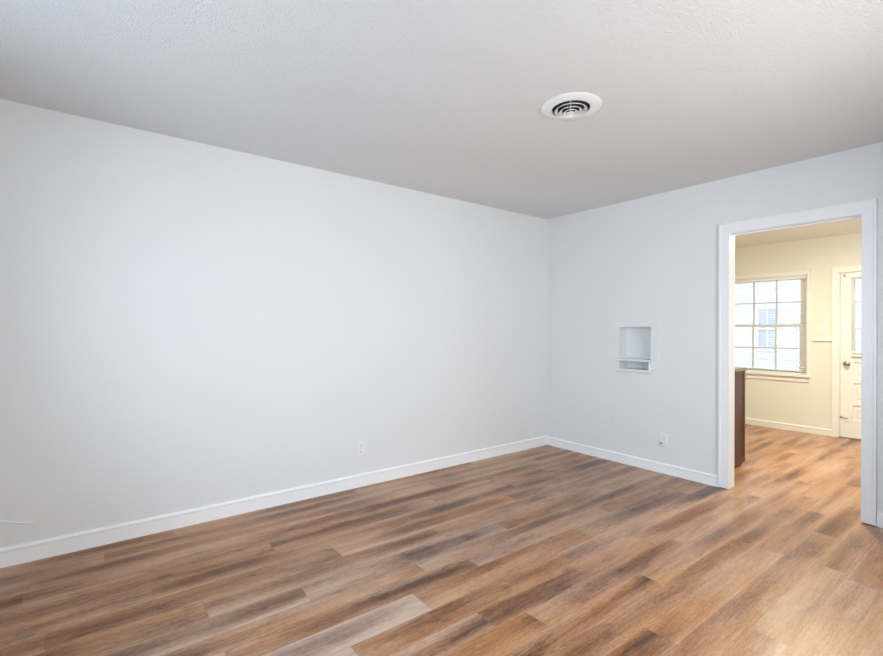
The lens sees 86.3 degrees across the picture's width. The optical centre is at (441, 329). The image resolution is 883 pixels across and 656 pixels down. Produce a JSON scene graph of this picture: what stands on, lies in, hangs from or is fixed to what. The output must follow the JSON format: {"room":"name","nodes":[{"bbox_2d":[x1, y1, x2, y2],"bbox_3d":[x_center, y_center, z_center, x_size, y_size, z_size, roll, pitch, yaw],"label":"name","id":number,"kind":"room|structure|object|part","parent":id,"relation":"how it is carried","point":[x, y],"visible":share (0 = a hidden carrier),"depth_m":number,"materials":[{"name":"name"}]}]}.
{"room":"empty living room","nodes":[
{"label":"empty living room","id":0,"kind":"room"},
{"bbox_2d":[0,99,547,547],"bbox_3d":[-0.906,0.025,3.601,5.104,2.440,0.120,0,0,-38],"label":"wall","id":1,"kind":"structure","parent":0,"point":[183,322],"depth_m":3.12,"materials":[{"name":"white paint"}]},
{"bbox_2d":[0,520,33,523],"bbox_3d":[-2.361,1.008,2.398,0.436,0.066,0.008,0,0,-38],"label":"cable","id":2,"kind":"object","parent":1,"relation":"attached to","point":[0,520],"visible":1,"depth_m":2.49,"materials":[{"name":"white plastic"}]},
{"bbox_2d":[1,494,249,543],"bbox_3d":[-1.915,1.125,2.749,1.530,0.017,0.004,0,0,-38],"label":"trim","id":3,"kind":"structure","parent":1,"relation":"attached to","point":[249,494],"depth_m":2.75,"materials":[{"name":"white paint"}]},
{"bbox_2d":[0,435,547,567],"bbox_3d":[-0.821,1.195,3.583,4.983,0.100,0.017,0,0,-38],"label":"baseboard","id":4,"kind":"structure","parent":1,"relation":"attached to","point":[59,545],"depth_m":3.11,"materials":[{"name":"white paint"}]},
{"bbox_2d":[357,441,364,455],"bbox_3d":[-0.637,0.945,3.729,0.072,0.116,0.009,0,0,-38],"label":"outlet","id":5,"kind":"object","parent":1,"relation":"attached to","point":[361,444],"visible":1,"depth_m":3.73,"materials":[{"name":"white plastic"}]},
{"bbox_2d":[0,424,882,655],"bbox_3d":[1.463,1.301,3.133,8.150,0.100,4.870,0,0,-38],"label":"floor","id":6,"kind":"structure","parent":0,"point":[546,550],"depth_m":2.42,"materials":[{"name":"wood"}]},
{"bbox_2d":[734,371,744,467],"bbox_3d":[2.147,0.819,4.676,0.770,0.868,1.310,0,0,-38],"label":"base cabinet","id":7,"kind":"object","parent":6,"relation":"on","point":[739,424],"visible":0.18,"depth_m":4.29,"materials":[{"name":"brown wood"}]},
{"bbox_2d":[735,367,746,371],"bbox_3d":[2.139,0.369,4.674,0.752,0.030,1.322,0,0,-38],"label":"countertop","id":8,"kind":"structure","parent":7,"relation":"on","point":[737,369],"depth_m":4.31,"materials":[{"name":"stone"}]},
{"bbox_2d":[0,0,882,218],"bbox_3d":[0.378,-1.252,1.956,5.123,0.120,4.290,0,0,-38],"label":"ceiling","id":9,"kind":"structure","parent":0,"point":[445,98],"depth_m":2.29,"materials":[{"name":"paint"}]},
{"bbox_2d":[541,92,601,120],"bbox_3d":[0.693,-1.163,2.524,0.317,0.056,0.317,0,0,-38],"label":"ceiling vent","id":10,"kind":"object","parent":9,"relation":"in","point":[575,105],"visible":1,"depth_m":2.50,"materials":[{"name":"white metal"}]},
{"bbox_2d":[547,142,882,525],"bbox_3d":[2.441,0.033,3.550,0.136,2.440,4.290,0,0,-38],"label":"wall","id":11,"kind":"structure","parent":0,"point":[654,257],"depth_m":4.12,"materials":[{"name":"white paint"}]},
{"bbox_2d":[547,437,717,486],"bbox_3d":[1.671,1.207,4.419,0.017,0.088,1.736,0,0,-38],"label":"baseboard","id":12,"kind":"structure","parent":11,"relation":"attached to","point":[689,474],"depth_m":4.26,"materials":[{"name":"white paint"}]},
{"bbox_2d":[614,320,658,377],"bbox_3d":[1.815,0.172,4.332,0.164,0.507,0.438,0,0,-38],"label":"wall niche","id":13,"kind":"object","parent":11,"relation":"attached to","point":[636,342],"visible":1,"depth_m":4.39,"materials":[{"name":"white"}]},
{"bbox_2d":[615,358,652,361],"bbox_3d":[1.805,0.282,4.341,0.161,0.019,0.358,0,0,-38],"label":"shelf","id":14,"kind":"object","parent":13,"relation":"attached to","point":[616,359],"depth_m":4.35,"materials":[{"name":"white"}]},
{"bbox_2d":[660,433,668,447],"bbox_3d":[1.923,0.964,4.078,0.036,0.116,0.072,0,0,-38],"label":"outlet","id":15,"kind":"object","parent":11,"relation":"attached to","point":[664,438],"visible":1,"depth_m":4.07,"materials":[{"name":"white plastic"}]},
{"bbox_2d":[718,226,729,488],"bbox_3d":[2.221,0.213,3.702,0.025,2.068,0.075,0,0,-38],"label":"trim","id":16,"kind":"structure","parent":11,"relation":"attached to","point":[724,239],"depth_m":3.69,"materials":[{"name":"white paint"}]},
{"bbox_2d":[730,214,861,487],"bbox_3d":[2.530,0.248,3.401,0.103,2.004,0.806,0,0,-38],"label":"trim","id":17,"kind":"structure","parent":11,"relation":"attached to","point":[732,235],"depth_m":3.71,"materials":[{"name":"white paint"}]},
{"bbox_2d":[719,199,876,233],"bbox_3d":[2.485,-0.788,3.364,0.025,0.084,0.931,0,0,-38],"label":"trim","id":18,"kind":"structure","parent":11,"relation":"attached to","point":[866,206],"depth_m":3.30,"materials":[{"name":"white paint"}]},
{"bbox_2d":[861,201,876,525],"bbox_3d":[2.745,0.214,3.024,0.025,2.068,0.073,0,0,-38],"label":"trim","id":19,"kind":"structure","parent":11,"relation":"attached to","point":[869,220],"depth_m":3.02,"materials":[{"name":"white paint"}]},
{"bbox_2d":[877,511,882,527],"bbox_3d":[3.191,1.206,2.448,0.017,0.098,1.384,0,0,-38],"label":"baseboard","id":20,"kind":"structure","parent":11,"relation":"attached to","point":[879,513],"depth_m":2.98,"materials":[{"name":"white paint"}]},
{"bbox_2d":[735,233,861,428],"bbox_3d":[4.685,0.082,5.534,0.120,2.355,4.450,0,0,-38],"label":"wall","id":21,"kind":"structure","parent":0,"point":[789,402],"depth_m":5.70,"materials":[{"name":"white paint"}]},
{"bbox_2d":[735,269,810,382],"bbox_3d":[4.186,-0.041,6.145,0.165,1.373,1.052,0,0,-38],"label":"window","id":22,"kind":"structure","parent":21,"relation":"in","point":[748,374],"depth_m":5.89,"materials":[{"name":"white paint"}]},
{"bbox_3d":[4.215,0.251,6.152,0.030,0.615,0.934,0,0,-38],"label":"sash","id":23,"kind":"part","parent":22,"relation":"part of","materials":[{"name":"white paint"}]},
{"bbox_2d":[735,276,806,374],"bbox_3d":[4.176,-0.050,6.120,0.028,1.207,0.928,0,0,-38],"label":"window blind","id":24,"kind":"object","parent":22,"relation":"attached to","point":[796,277],"visible":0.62,"depth_m":6.04,"materials":[{"name":"white plastic"}]},
{"bbox_3d":[4.176,-0.041,6.120,0.027,1.165,0.002,0,0,-38],"label":"ladder cord","id":25,"kind":"part","parent":24,"relation":"part of","materials":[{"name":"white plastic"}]},
{"bbox_3d":[4.177,-0.638,6.120,0.028,0.030,0.928,0,0,-38],"label":"head rail","id":26,"kind":"part","parent":24,"relation":"part of","materials":[{"name":"white plastic"}]},
{"bbox_3d":[4.174,0.547,6.120,0.022,0.014,0.922,0,0,-38],"label":"rail","id":27,"kind":"part","parent":24,"relation":"part of","materials":[{"name":"white plastic"}]},
{"bbox_3d":[4.398,-0.040,5.831,0.027,1.165,0.002,0,0,-38],"label":"ladder cord","id":28,"kind":"part","parent":24,"relation":"part of","materials":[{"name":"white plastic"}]},
{"bbox_3d":[4.242,-0.341,6.171,0.030,0.628,0.934,0,0,-38],"label":"sash","id":29,"kind":"part","parent":22,"relation":"part of","materials":[{"name":"white paint"}]},
{"bbox_2d":[745,418,831,435],"bbox_3d":[3.931,1.218,6.396,0.017,0.078,2.168,0,0,-38],"label":"baseboard","id":30,"kind":"structure","parent":21,"relation":"attached to","point":[807,429],"depth_m":5.86,"materials":[{"name":"white paint"}]},
{"bbox_2d":[818,324,824,333],"bbox_3d":[4.532,0.000,5.622,0.016,0.114,0.070,0,0,-38],"label":"light switch","id":31,"kind":"object","parent":21,"relation":"attached to","point":[821,327],"visible":1,"depth_m":5.62,"materials":[{"name":"white plastic"}]},
{"bbox_2d":[812,338,831,341],"bbox_3d":[4.533,0.129,5.610,0.028,0.044,0.193,0,0,-38],"label":"trim","id":32,"kind":"structure","parent":21,"relation":"attached to","point":[813,339],"depth_m":5.61,"materials":[{"name":"white paint"}]},
{"bbox_2d":[832,265,861,439],"bbox_3d":[4.918,0.267,5.189,0.173,1.985,0.948,0,0,-38],"label":"door","id":33,"kind":"structure","parent":21,"relation":"in","point":[846,365],"depth_m":5.46,"materials":[{"name":"white paint"}]},
{"bbox_3d":[4.665,0.397,5.428,0.065,0.062,0.062,0,0,-38],"label":"knob","id":34,"kind":"part","parent":33,"relation":"part of","materials":[{"name":"silver metal"}]},
{"bbox_2d":[850,274,861,352],"bbox_3d":[4.889,-0.174,5.159,0.028,0.888,0.628,0,0,-38],"label":"window blind","id":35,"kind":"object","parent":33,"relation":"attached to","point":[851,276],"visible":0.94,"depth_m":5.36,"materials":[{"name":"white plastic"}]},
{"bbox_3d":[4.890,-0.603,5.159,0.028,0.030,0.628,0,0,-38],"label":"head rail","id":36,"kind":"part","parent":35,"relation":"part of","materials":[{"name":"white plastic"}]},
{"bbox_3d":[4.922,0.477,5.181,0.026,0.195,0.600,0,0,-38],"label":"panel","id":37,"kind":"part","parent":33,"relation":"part of","materials":[{"name":"white paint"}]},
{"bbox_3d":[4.922,0.725,5.181,0.026,0.210,0.600,0,0,-38],"label":"panel","id":38,"kind":"part","parent":33,"relation":"part of","materials":[{"name":"white paint"}]},
{"bbox_3d":[4.921,0.960,5.181,0.026,0.170,0.600,0,0,-38],"label":"panel","id":39,"kind":"part","parent":33,"relation":"part of","materials":[{"name":"white paint"}]},
{"bbox_2d":[735,218,861,247],"bbox_3d":[3.532,-1.159,4.642,3.042,0.120,4.690,0,0,-38],"label":"ceiling","id":40,"kind":"structure","parent":0,"point":[852,226],"depth_m":5.40,"materials":[{"name":"white paint"}]},
{"label":"outside","id":41,"kind":"structure","parent":0,"visible":0},
{"bbox_3d":[4.106,1.683,6.132,34.000,0.150,30.000,0,0,-38],"label":"ground","id":42,"kind":"structure","parent":41,"visible":0},
{"bbox_2d":[735,279,861,370],"bbox_3d":[7.947,-0.707,10.985,5.700,4.650,13.600,0,0,-38],"label":"neighbor house","id":43,"kind":"structure","parent":42,"relation":"on","point":[859,288],"depth_m":9.01,"materials":[{"name":"white"}]},
{"bbox_3d":[6.279,-0.007,9.062,0.028,0.760,0.290,0,0,-38],"label":"pane","id":44,"kind":"part","parent":43,"relation":"part of","materials":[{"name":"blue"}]}
]}

